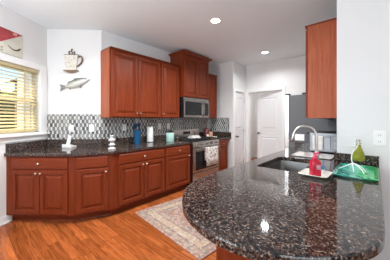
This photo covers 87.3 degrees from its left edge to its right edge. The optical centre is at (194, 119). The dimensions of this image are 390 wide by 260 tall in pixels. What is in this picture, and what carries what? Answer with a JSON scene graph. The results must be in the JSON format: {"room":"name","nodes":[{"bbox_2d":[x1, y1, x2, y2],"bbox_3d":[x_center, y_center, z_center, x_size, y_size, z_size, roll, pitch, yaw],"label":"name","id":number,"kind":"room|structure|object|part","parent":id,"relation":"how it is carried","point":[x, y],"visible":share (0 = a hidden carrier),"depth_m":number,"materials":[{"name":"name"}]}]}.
{"room":"kitchen","nodes":[
{"label":"kitchen","id":0,"kind":"room"},
{"bbox_2d":[0,4,46,217],"bbox_3d":[-2.727,-0.062,0.993,0.120,2.814,4.930,0,0,7],"label":"wall","id":1,"kind":"structure","parent":0,"point":[34,35],"depth_m":2.94,"materials":[{"name":"paint"}]},
{"bbox_2d":[0,215,11,226],"bbox_3d":[-2.691,1.296,0.679,0.026,0.097,4.115,0,0,7],"label":"baseboard","id":2,"kind":"structure","parent":1,"relation":"attached to","point":[6,219],"depth_m":2.64,"materials":[{"name":"white paint"}]},
{"bbox_2d":[0,26,22,58],"bbox_3d":[-2.476,-1.020,2.438,0.028,0.320,0.880,0,0,7],"label":"wall sign","id":3,"kind":"object","parent":1,"relation":"attached to","point":[11,43],"visible":1,"depth_m":2.71,"materials":[{"name":"multicoloured"}]},
{"bbox_2d":[0,53,49,142],"bbox_3d":[-2.527,-0.275,2.407,0.174,1.150,1.801,0,0,7],"label":"window","id":4,"kind":"structure","parent":1,"relation":"in","point":[43,133],"depth_m":3.12,"materials":[{"name":"white paint"}]},
{"bbox_3d":[-2.589,-0.288,2.414,0.049,0.945,1.525,0,0,7],"label":"frame","id":5,"kind":"part","parent":4,"relation":"part of","materials":[{"name":"white paint"}]},
{"bbox_2d":[0,60,38,132],"bbox_3d":[-2.527,-0.292,2.407,0.055,0.929,1.501,0,0,7],"label":"window blind","id":6,"kind":"object","parent":4,"relation":"attached to","point":[2,63],"visible":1,"depth_m":2.85,"materials":[{"name":"beige wood"}]},
{"bbox_3d":[-2.528,0.164,2.407,0.046,0.018,1.501,0,0,7],"label":"rail","id":7,"kind":"part","parent":6,"relation":"part of","materials":[{"name":"beige wood"}]},
{"bbox_3d":[-2.468,0.252,2.400,0.055,0.095,1.801,0,0,7],"label":"sill","id":8,"kind":"part","parent":4,"relation":"part of","materials":[{"name":"white paint"}]},
{"bbox_2d":[47,29,100,113],"bbox_3d":[-1.964,-0.062,3.381,0.856,2.814,0.120,0,0,-4],"label":"wall","id":9,"kind":"structure","parent":0,"point":[86,99],"depth_m":3.32,"materials":[{"name":"paint"}]},
{"bbox_2d":[69,125,73,131],"bbox_3d":[-2.002,0.140,3.302,0.074,0.116,0.011,0,0,-4],"label":"wall switch","id":10,"kind":"object","parent":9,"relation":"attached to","point":[71,127],"visible":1,"depth_m":3.30,"materials":[{"name":"white plastic"}]},
{"bbox_2d":[63,49,82,72],"bbox_3d":[-1.967,-0.954,3.302,0.307,0.394,0.046,0,0,-4],"label":"plaque","id":11,"kind":"object","parent":9,"relation":"attached to","point":[71,60],"visible":1,"depth_m":3.29,"materials":[{"name":"ceramic"}]},
{"bbox_2d":[64,55,77,69],"bbox_3d":[-1.998,-0.920,3.301,0.215,0.258,0.028,0,0,-4],"label":"cup","id":12,"kind":"object","parent":11,"relation":"on","point":[71,61],"depth_m":3.29,"materials":[{"name":"ceramic"}]},
{"bbox_2d":[47,114,100,138],"bbox_3d":[-1.955,0.112,3.316,0.855,0.405,0.010,0,0,-4],"label":"backsplash","id":13,"kind":"structure","parent":9,"relation":"attached to","point":[57,124],"depth_m":3.31,"materials":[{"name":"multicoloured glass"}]},
{"bbox_2d":[60,78,89,90],"bbox_3d":[-1.930,-0.568,3.293,0.483,0.219,0.071,0,0,-4],"label":"plaque","id":14,"kind":"object","parent":9,"relation":"attached to","point":[77,82],"visible":1,"depth_m":3.27,"materials":[{"name":"silver metal"}]},
{"bbox_2d":[89,125,93,131],"bbox_3d":[-1.687,0.135,3.323,0.074,0.116,0.008,0,0,-4],"label":"wall outlet","id":15,"kind":"object","parent":9,"relation":"attached to","point":[91,127],"visible":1,"depth_m":3.32,"materials":[{"name":"white plastic"}]},
{"bbox_2d":[0,157,256,259],"bbox_3d":[0.467,1.395,2.051,6.525,0.100,10.307,0,0,41],"label":"floor","id":16,"kind":"structure","parent":0,"point":[122,235],"depth_m":2.29,"materials":[{"name":"brown wood"}]},
{"bbox_2d":[6,156,76,220],"bbox_3d":[-2.005,0.909,2.905,0.900,0.872,0.613,0,0,2],"label":"base cabinet","id":17,"kind":"object","parent":16,"relation":"on","point":[38,188],"visible":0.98,"depth_m":2.64,"materials":[{"name":"brown wood"}]},
{"bbox_3d":[-2.195,0.937,2.646,0.368,0.565,0.020,0,0,2],"label":"door","id":18,"kind":"part","parent":17,"relation":"part of","materials":[{"name":"brown wood"}]},
{"bbox_3d":[-2.007,0.567,2.641,0.743,0.145,0.020,0,0,2],"label":"drawer","id":19,"kind":"part","parent":17,"relation":"part of","materials":[{"name":"brown wood"}]},
{"bbox_3d":[-2.019,1.335,2.730,0.877,0.020,0.012,0,0,2],"label":"shoe moulding","id":20,"kind":"part","parent":17,"relation":"part of","materials":[{"name":"brown wood"}]},
{"bbox_3d":[-1.819,0.937,2.635,0.368,0.565,0.020,0,0,2],"label":"door","id":21,"kind":"part","parent":17,"relation":"part of","materials":[{"name":"brown wood"}]},
{"bbox_2d":[4,135,191,156],"bbox_3d":[-1.284,0.392,3.347,2.759,0.155,1.084,0,0,-32],"label":"countertop","id":22,"kind":"structure","parent":17,"relation":"on","point":[47,147],"depth_m":3.17,"materials":[{"name":"brown stone"}]},
{"bbox_2d":[62,136,76,147],"bbox_3d":[-1.968,0.341,3.209,0.150,0.178,0.148,0,0,11],"label":"stand","id":23,"kind":"object","parent":22,"relation":"on","point":[67,145],"visible":1,"depth_m":3.17,"materials":[{"name":"white ceramic"}]},
{"bbox_2d":[108,135,115,149],"bbox_3d":[-1.209,0.328,2.974,0.110,0.205,0.105,0,0,41],"label":"candlestick","id":24,"kind":"object","parent":22,"relation":"on","point":[111,140],"visible":1,"depth_m":2.94,"materials":[{"name":"white ceramic"}]},
{"bbox_2d":[134,130,140,143],"bbox_3d":[-1.046,0.307,3.703,0.132,0.247,0.132,0,0,41],"label":"utensil crock","id":25,"kind":"object","parent":22,"relation":"on","point":[137,133],"visible":0.97,"depth_m":3.65,"materials":[{"name":"blue ceramic"}]},
{"bbox_2d":[147,125,153,141],"bbox_3d":[-0.870,0.264,3.948,0.144,0.332,0.144,0,0,41],"label":"paper towel roll","id":26,"kind":"object","parent":22,"relation":"on","point":[149,129],"visible":0.89,"depth_m":3.90,"materials":[{"name":"white paper"}]},
{"bbox_2d":[166,130,173,141],"bbox_3d":[-0.495,0.317,4.071,0.160,0.226,0.160,0,0,41],"label":"canister","id":27,"kind":"object","parent":22,"relation":"on","point":[169,134],"visible":1,"depth_m":4.00,"materials":[{"name":"green ceramic"}]},
{"bbox_2d":[74,154,112,220],"bbox_3d":[-1.457,0.909,2.966,0.462,0.872,0.613,0,0,-25],"label":"base cabinet","id":28,"kind":"object","parent":16,"relation":"on","point":[93,174],"visible":0.98,"depth_m":2.72,"materials":[{"name":"brown wood"}]},
{"bbox_3d":[-1.359,0.567,2.720,0.375,0.145,0.020,0,0,-25],"label":"drawer","id":29,"kind":"part","parent":28,"relation":"part of","materials":[{"name":"brown wood"}]},
{"bbox_3d":[-1.359,0.937,2.720,0.375,0.565,0.020,0,0,-25],"label":"door","id":30,"kind":"part","parent":28,"relation":"part of","materials":[{"name":"brown wood"}]},
{"bbox_3d":[-1.382,1.335,2.808,0.423,0.020,0.012,0,0,-25],"label":"shoe moulding","id":31,"kind":"part","parent":28,"relation":"part of","materials":[{"name":"brown wood"}]},
{"bbox_2d":[111,147,164,213],"bbox_3d":[-1.022,0.909,3.350,0.613,0.872,0.927,0,0,41],"label":"base cabinet","id":32,"kind":"object","parent":16,"relation":"on","point":[138,176],"visible":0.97,"depth_m":3.12,"materials":[{"name":"brown wood"}]},
{"bbox_3d":[-0.940,0.937,3.045,0.020,0.565,0.410,0,0,41],"label":"door","id":33,"kind":"part","parent":32,"relation":"part of","materials":[{"name":"brown wood"}]},
{"bbox_3d":[-0.885,1.335,3.241,0.012,0.020,0.908,0,0,41],"label":"shoe moulding","id":34,"kind":"part","parent":32,"relation":"part of","materials":[{"name":"brown wood"}]},
{"bbox_3d":[-0.802,0.567,3.200,0.020,0.145,0.825,0,0,41],"label":"drawer","id":35,"kind":"part","parent":32,"relation":"part of","materials":[{"name":"brown wood"}]},
{"bbox_3d":[-0.664,0.937,3.357,0.020,0.565,0.407,0,0,41],"label":"door","id":36,"kind":"part","parent":32,"relation":"part of","materials":[{"name":"brown wood"}]},
{"bbox_2d":[135,197,215,259],"bbox_3d":[0.289,1.339,3.086,1.900,0.010,1.360,0,0,-43],"label":"area rug","id":37,"kind":"object","parent":16,"relation":"on","point":[168,218],"visible":0.36,"depth_m":2.53,"materials":[{"name":"beige fabric"}]},
{"bbox_2d":[161,144,189,195],"bbox_3d":[-0.498,0.909,3.944,0.613,0.872,0.648,0,0,41],"label":"base cabinet","id":38,"kind":"object","parent":16,"relation":"on","point":[177,158],"visible":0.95,"depth_m":3.73,"materials":[{"name":"brown wood"}]},
{"bbox_3d":[-0.367,1.335,3.828,0.012,0.020,0.647,0,0,41],"label":"shoe moulding","id":39,"kind":"part","parent":38,"relation":"part of","materials":[{"name":"brown wood"}]},
{"bbox_3d":[-0.305,0.567,3.764,0.020,0.145,0.596,0,0,41],"label":"drawer","id":40,"kind":"part","parent":38,"relation":"part of","materials":[{"name":"brown wood"}]},
{"bbox_3d":[-0.305,0.937,3.764,0.020,0.565,0.596,0,0,41],"label":"door","id":41,"kind":"part","parent":38,"relation":"part of","materials":[{"name":"brown wood"}]},
{"bbox_2d":[171,129,219,185],"bbox_3d":[0.019,0.782,4.528,0.736,1.125,0.884,0,0,41],"label":"range","id":42,"kind":"object","parent":16,"relation":"on","point":[199,168],"visible":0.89,"depth_m":4.23,"materials":[{"name":"silver metal"}]},
{"bbox_2d":[188,135,200,137],"bbox_3d":[-0.017,0.366,4.416,0.240,0.054,0.170,0,0,-39],"label":"folded cloth","id":43,"kind":"object","parent":42,"relation":"on","point":[192,136],"visible":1,"depth_m":4.39,"materials":[{"name":"white fabric"}]},
{"bbox_2d":[174,138,217,141],"bbox_3d":[0.023,0.431,4.525,0.575,0.016,0.884,0,0,41],"label":"cooktop","id":44,"kind":"object","parent":42,"relation":"in","point":[180,139],"depth_m":4.34,"materials":[{"name":"black glass"}]},
{"bbox_3d":[0.239,1.171,4.334,0.040,0.197,0.860,0,0,41],"label":"warming drawer","id":45,"kind":"part","parent":42,"relation":"part of","materials":[{"name":"silver metal"}]},
{"bbox_3d":[0.240,0.810,4.333,0.042,0.500,0.860,0,0,41],"label":"oven door","id":46,"kind":"part","parent":42,"relation":"part of","materials":[{"name":"silver metal"}]},
{"bbox_3d":[0.242,0.496,4.331,0.048,0.107,0.876,0,0,41],"label":"control panel","id":47,"kind":"part","parent":42,"relation":"part of","materials":[{"name":"silver metal"}]},
{"bbox_2d":[205,146,217,165],"bbox_3d":[0.363,0.768,4.362,0.063,0.384,0.421,0,0,41],"label":"dish towel","id":48,"kind":"object","parent":42,"relation":"hanging from","point":[211,153],"visible":1,"depth_m":4.33,"materials":[{"name":"fabric"}]},
{"bbox_2d":[218,139,226,170],"bbox_3d":[0.465,0.909,5.035,0.613,0.872,0.427,0,0,41],"label":"base cabinet","id":49,"kind":"object","parent":16,"relation":"on","point":[222,143],"visible":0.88,"depth_m":4.86,"materials":[{"name":"brown wood"}]},
{"bbox_2d":[199,131,230,139],"bbox_3d":[0.473,0.392,5.121,0.658,0.155,0.581,0,0,41],"label":"countertop","id":50,"kind":"structure","parent":49,"relation":"on","point":[220,135],"depth_m":5.21,"materials":[{"name":"brown stone"}]},
{"bbox_2d":[203,127,209,135],"bbox_3d":[0.295,0.304,5.207,0.164,0.252,0.164,0,0,41],"label":"jar","id":51,"kind":"object","parent":50,"relation":"on","point":[206,130],"visible":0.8,"depth_m":5.15,"materials":[{"name":"ceramic"}]},
{"bbox_3d":[0.659,0.567,4.857,0.020,0.145,0.380,0,0,41],"label":"drawer","id":52,"kind":"part","parent":49,"relation":"part of","materials":[{"name":"brown wood"}]},
{"bbox_2d":[216,245,250,259],"bbox_3d":[1.109,0.909,2.229,0.658,0.872,2.230,0,0,41],"label":"base cabinet","id":53,"kind":"object","parent":16,"relation":"on","point":[221,254],"visible":0.02,"depth_m":1.52,"materials":[{"name":"brown wood"}]},
{"bbox_2d":[182,142,384,259],"bbox_3d":[1.010,0.400,1.872,1.022,0.142,2.906,0,0,41],"label":"countertop","id":54,"kind":"structure","parent":53,"relation":"on","point":[251,210],"depth_m":0.96,"materials":[{"name":"brown stone"}]},
{"bbox_2d":[264,160,308,171],"bbox_3d":[0.919,0.572,2.030,0.386,0.200,0.676,0,0,41],"label":"sink","id":55,"kind":"object","parent":54,"relation":"in","point":[291,166],"visible":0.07,"depth_m":2.29,"materials":[{"name":"metal"}]},
{"bbox_2d":[290,125,318,159],"bbox_3d":[1.007,0.239,1.885,0.254,0.382,0.128,0,0,31],"label":"faucet","id":56,"kind":"object","parent":54,"relation":"on","point":[292,138],"visible":0.77,"depth_m":1.88,"materials":[{"name":"silver metal"}]},
{"bbox_3d":[1.029,0.169,1.911,0.210,0.242,0.025,0,0,31],"label":"spout","id":57,"kind":"part","parent":56,"relation":"part of","materials":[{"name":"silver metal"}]},
{"bbox_2d":[291,151,333,159],"bbox_3d":[1.411,0.423,2.436,0.408,0.014,0.338,0,0,41],"label":"glass cutting board","id":58,"kind":"object","parent":54,"relation":"on","point":[302,154],"visible":0.88,"depth_m":2.38,"materials":[{"name":"white glass"}]},
{"bbox_2d":[298,168,331,177],"bbox_3d":[0.928,0.418,1.575,0.196,0.025,0.224,0,0,44],"label":"soap dish","id":59,"kind":"object","parent":54,"relation":"on","point":[305,171],"visible":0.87,"depth_m":1.57,"materials":[{"name":"beige ceramic"}]},
{"bbox_2d":[309,152,320,175],"bbox_3d":[0.903,0.331,1.532,0.072,0.174,0.055,0,0,3],"label":"soap bottle","id":60,"kind":"object","parent":59,"relation":"on","point":[314,163],"visible":0.98,"depth_m":1.51,"materials":[{"name":"red plastic"}]},
{"bbox_2d":[321,165,325,173],"bbox_3d":[0.999,0.387,1.615,0.056,0.064,0.056,0,0,11],"label":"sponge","id":61,"kind":"object","parent":59,"relation":"on","point":[323,171],"visible":0.62,"depth_m":1.59,"materials":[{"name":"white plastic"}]},
{"bbox_2d":[306,131,336,152],"bbox_3d":[1.706,0.294,2.699,0.375,0.272,0.335,0,0,41],"label":"toaster oven","id":62,"kind":"object","parent":54,"relation":"on","point":[329,137],"visible":0.56,"depth_m":2.56,"materials":[{"name":"metal"}]},
{"bbox_2d":[313,136,322,149],"bbox_3d":[1.566,0.292,2.605,0.110,0.176,0.025,0,0,41],"label":"hand towel","id":63,"kind":"object","parent":62,"relation":"hanging from","point":[320,138],"visible":0.72,"depth_m":2.58,"materials":[{"name":"white fabric"}]},
{"bbox_3d":[1.603,0.293,2.605,0.215,0.195,0.012,0,0,41],"label":"door","id":64,"kind":"part","parent":62,"relation":"part of","materials":[{"name":"metal"}]},
{"bbox_3d":[1.722,0.290,2.502,0.080,0.220,0.010,0,0,41],"label":"control panel","id":65,"kind":"part","parent":62,"relation":"part of","materials":[{"name":"silver metal"}]},
{"bbox_2d":[332,163,378,181],"bbox_3d":[1.318,0.421,1.671,0.274,0.019,0.530,0,0,41],"label":"glass tray","id":66,"kind":"object","parent":54,"relation":"on","point":[372,173],"visible":0.97,"depth_m":1.63,"materials":[{"name":"green glass"}]},
{"bbox_2d":[340,133,365,173],"bbox_3d":[1.374,0.261,1.703,0.298,0.309,0.186,0,0,-27],"label":"stand","id":67,"kind":"object","parent":66,"relation":"on","point":[352,163],"visible":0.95,"depth_m":1.67,"materials":[{"name":"white metal"}]},
{"bbox_2d":[352,139,364,160],"bbox_3d":[1.451,0.266,1.814,0.094,0.190,0.094,0,0,41],"label":"glass bottle","id":68,"kind":"object","parent":67,"relation":"hanging from","point":[358,154],"visible":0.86,"depth_m":1.79,"materials":[{"name":"green glass"}]},
{"bbox_2d":[285,92,336,148],"bbox_3d":[2.083,0.457,3.490,0.885,1.775,0.890,0,0,41],"label":"refrigerator","id":69,"kind":"object","parent":16,"relation":"on","point":[295,105],"visible":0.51,"depth_m":3.26,"materials":[{"name":"black metal"}]},
{"bbox_3d":[1.667,0.159,3.558,0.070,1.132,0.442,0,0,41],"label":"door","id":70,"kind":"part","parent":69,"relation":"part of","materials":[{"name":"silver metal"}]},
{"bbox_2d":[295,134,303,140],"bbox_3d":[1.669,0.280,3.258,0.136,0.100,0.002,0,0,41],"label":"paper notice","id":71,"kind":"object","parent":69,"relation":"attached to","point":[300,137],"visible":0.93,"depth_m":3.26,"materials":[{"name":"white paper"}]},
{"bbox_2d":[101,30,209,73],"bbox_3d":[-0.503,-0.062,4.605,0.120,2.814,3.249,0,0,41],"label":"wall","id":72,"kind":"structure","parent":0,"point":[108,39],"depth_m":3.76,"materials":[{"name":"paint"}]},
{"bbox_2d":[101,46,160,117],"bbox_3d":[-1.080,-0.581,3.586,0.362,1.092,0.988,0,0,41],"label":"upper cabinet","id":73,"kind":"object","parent":72,"relation":"attached to","point":[130,81],"visible":1,"depth_m":3.36,"materials":[{"name":"brown wood"}]},
{"bbox_3d":[-1.430,-0.570,3.238,0.297,1.068,0.004,0,0,41],"label":"panel","id":74,"kind":"part","parent":73,"relation":"part of","materials":[{"name":"brown wood"}]},
{"bbox_3d":[-1.131,-0.561,3.318,0.020,1.028,0.468,0,0,41],"label":"door","id":75,"kind":"part","parent":73,"relation":"part of","materials":[{"name":"brown wood"}]},
{"bbox_3d":[-1.090,-1.116,3.598,0.331,0.022,0.984,0,0,41],"label":"crown moulding","id":76,"kind":"part","parent":73,"relation":"part of","materials":[{"name":"brown wood"}]},
{"bbox_3d":[-0.816,-0.561,3.675,0.020,1.028,0.468,0,0,41],"label":"door","id":77,"kind":"part","parent":73,"relation":"part of","materials":[{"name":"brown wood"}]},
{"bbox_2d":[101,118,209,138],"bbox_3d":[-0.559,0.112,4.444,0.010,0.405,2.941,0,0,41],"label":"backsplash","id":78,"kind":"structure","parent":72,"relation":"attached to","point":[109,126],"depth_m":4.00,"materials":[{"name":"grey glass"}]},
{"bbox_2d":[160,60,179,117],"bbox_3d":[-0.585,-0.581,4.146,0.362,1.092,0.498,0,0,41],"label":"upper cabinet","id":79,"kind":"object","parent":72,"relation":"attached to","point":[169,72],"visible":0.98,"depth_m":4.02,"materials":[{"name":"brown wood"}]},
{"bbox_3d":[-0.597,-1.116,4.157,0.331,0.022,0.498,0,0,41],"label":"crown moulding","id":80,"kind":"part","parent":79,"relation":"part of","materials":[{"name":"brown wood"}]},
{"bbox_2d":[168,49,211,99],"bbox_3d":[-0.079,-0.950,4.634,0.476,0.945,0.965,0,0,41],"label":"upper cabinet","id":81,"kind":"object","parent":72,"relation":"attached to","point":[194,68],"visible":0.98,"depth_m":4.40,"materials":[{"name":"brown wood"}]},
{"bbox_3d":[-0.079,-1.391,4.634,0.476,0.062,0.965,0,0,41],"label":"crown moulding","id":82,"kind":"part","parent":81,"relation":"part of","materials":[{"name":"brown wood"}]},
{"bbox_3d":[-0.086,-0.910,4.367,0.020,0.841,0.402,0,0,41],"label":"door","id":83,"kind":"part","parent":81,"relation":"part of","materials":[{"name":"brown wood"}]},
{"bbox_2d":[179,97,208,117],"bbox_3d":[-0.077,-0.258,4.636,0.474,0.430,0.850,0,0,41],"label":"microwave","id":84,"kind":"object","parent":81,"relation":"attached to","point":[188,107],"visible":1,"depth_m":4.41,"materials":[{"name":"silver metal"}]},
{"bbox_3d":[-0.025,-0.230,4.449,0.034,0.365,0.631,0,0,41],"label":"door","id":85,"kind":"part","parent":84,"relation":"part of","materials":[{"name":"metal"}]},
{"bbox_3d":[0.185,-0.910,4.674,0.020,0.841,0.402,0,0,41],"label":"door","id":86,"kind":"part","parent":81,"relation":"part of","materials":[{"name":"brown wood"}]},
{"bbox_2d":[209,74,216,117],"bbox_3d":[0.318,-0.586,5.170,0.362,1.082,0.428,0,0,41],"label":"upper cabinet","id":87,"kind":"object","parent":72,"relation":"attached to","point":[212,78],"visible":0.37,"depth_m":5.10,"materials":[{"name":"brown wood"}]},
{"bbox_2d":[0,0,336,65],"bbox_3d":[0.467,-1.519,2.051,6.525,0.100,10.307,0,0,41],"label":"ceiling","id":88,"kind":"structure","parent":0,"point":[247,28],"depth_m":3.02,"materials":[{"name":"paint"}]},
{"bbox_2d":[209,18,221,23],"bbox_3d":[0.304,-1.466,3.028,0.184,0.006,0.184,0,0,41],"label":"recessed light","id":89,"kind":"object","parent":88,"relation":"in","point":[213,20],"visible":1,"depth_m":3.02,"materials":[{"name":"white paint"}]},
{"bbox_2d":[210,61,234,167],"bbox_3d":[0.722,-0.062,5.370,0.706,2.814,0.120,0,0,41],"label":"wall","id":90,"kind":"structure","parent":0,"point":[225,72],"depth_m":5.20,"materials":[{"name":"paint"}]},
{"bbox_2d":[210,118,228,131],"bbox_3d":[0.640,0.130,5.356,0.600,0.370,0.010,0,0,41],"label":"backsplash","id":91,"kind":"structure","parent":90,"relation":"attached to","point":[216,124],"depth_m":5.35,"materials":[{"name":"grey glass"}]},
{"bbox_2d":[235,62,245,92],"bbox_3d":[1.199,-0.062,5.468,0.120,2.814,0.726,0,0,41],"label":"wall","id":92,"kind":"structure","parent":0,"point":[240,70],"depth_m":5.38,"materials":[{"name":"paint"}]},
{"bbox_2d":[235,92,243,165],"bbox_3d":[1.182,0.309,5.337,0.122,2.048,0.483,0,0,41],"label":"door","id":93,"kind":"structure","parent":92,"relation":"in","point":[239,97],"depth_m":5.34,"materials":[{"name":"white paint"}]},
{"bbox_2d":[233,88,245,165],"bbox_3d":[1.182,0.272,5.345,0.018,2.145,0.670,0,0,41],"label":"trim","id":94,"kind":"structure","parent":92,"relation":"attached to","point":[234,89],"depth_m":5.23,"materials":[{"name":"white paint"}]},
{"bbox_2d":[251,91,274,157],"bbox_3d":[2.544,-0.062,5.928,2.700,2.814,1.744,0,0,41],"label":"wall","id":95,"kind":"structure","parent":0,"point":[253,95],"depth_m":7.27,"materials":[{"name":"paint"}]},
{"bbox_2d":[246,55,305,94],"bbox_3d":[2.377,-0.062,4.832,2.489,2.814,0.120,0,0,41],"label":"wall","id":96,"kind":"structure","parent":0,"point":[290,73],"depth_m":4.99,"materials":[{"name":"paint"}]},
{"bbox_2d":[246,86,285,161],"bbox_3d":[1.830,0.265,5.302,1.043,2.160,0.138,0,0,41],"label":"trim","id":97,"kind":"structure","parent":96,"relation":"attached to","point":[281,88],"depth_m":5.56,"materials":[{"name":"white paint"}]},
{"bbox_2d":[257,91,281,158],"bbox_3d":[1.905,0.309,5.285,0.110,2.048,0.735,0,0,-35],"label":"door","id":98,"kind":"structure","parent":96,"relation":"in","point":[269,104],"depth_m":5.28,"materials":[{"name":"white paint"}]},
{"bbox_2d":[337,0,389,259],"bbox_3d":[2.413,-0.062,1.264,2.525,2.814,0.130,0,0,41],"label":"wall","id":99,"kind":"structure","parent":0,"point":[363,26],"depth_m":1.90,"materials":[{"name":"paint"}]},
{"bbox_2d":[373,131,385,145],"bbox_3d":[1.659,0.168,1.836,0.085,0.136,0.008,0,0,41],"label":"wall outlet","id":100,"kind":"object","parent":99,"relation":"attached to","point":[379,137],"visible":1,"depth_m":1.83,"materials":[{"name":"white plastic"}]},
{"bbox_3d":[2.390,-0.062,3.055,0.120,2.814,2.527,0,0,41],"label":"wall","id":101,"kind":"structure","parent":0,"visible":0},
{"bbox_2d":[305,17,336,117],"bbox_3d":[1.686,-0.573,2.633,0.375,1.108,0.758,0,0,41],"label":"upper cabinet","id":102,"kind":"object","parent":101,"relation":"attached to","point":[321,37],"visible":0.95,"depth_m":2.34,"materials":[{"name":"brown wood"}]},
{"bbox_3d":[1.460,-0.553,2.595,0.020,1.044,0.354,0,0,41],"label":"door","id":103,"kind":"part","parent":102,"relation":"part of","materials":[{"name":"brown wood"}]},
{"bbox_3d":[1.700,-1.116,2.625,0.344,0.022,0.753,0,0,41],"label":"crown moulding","id":104,"kind":"part","parent":102,"relation":"part of","materials":[{"name":"brown wood"}]},
{"label":"outside","id":105,"kind":"structure","parent":0,"visible":0},
{"bbox_3d":[-15.592,1.955,8.422,32.200,0.020,40.000,0,0,41],"label":"ground","id":106,"kind":"structure","parent":105,"visible":0},
{"bbox_2d":[0,90,14,128],"bbox_3d":[-10.323,0.067,10.700,2.661,3.754,2.649,0,0,41],"label":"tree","id":107,"kind":"object","parent":106,"relation":"on","point":[1,90],"visible":0.31,"depth_m":10.15,"materials":[{"name":"green plant"}]},
{"bbox_2d":[5,78,31,128],"bbox_3d":[-5.423,-0.455,9.519,4.800,4.800,3.800,0,0,29],"label":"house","id":108,"kind":"structure","parent":106,"relation":"on","point":[15,78],"depth_m":9.07,"materials":[{"name":"beige"}]},
{"bbox_2d":[17,71,29,127],"bbox_3d":[-3.349,0.145,3.995,0.200,3.600,0.200,0,0,7],"label":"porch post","id":109,"kind":"object","parent":106,"relation":"on","point":[18,72],"visible":0.14,"depth_m":3.93,"materials":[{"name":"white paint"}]}
]}

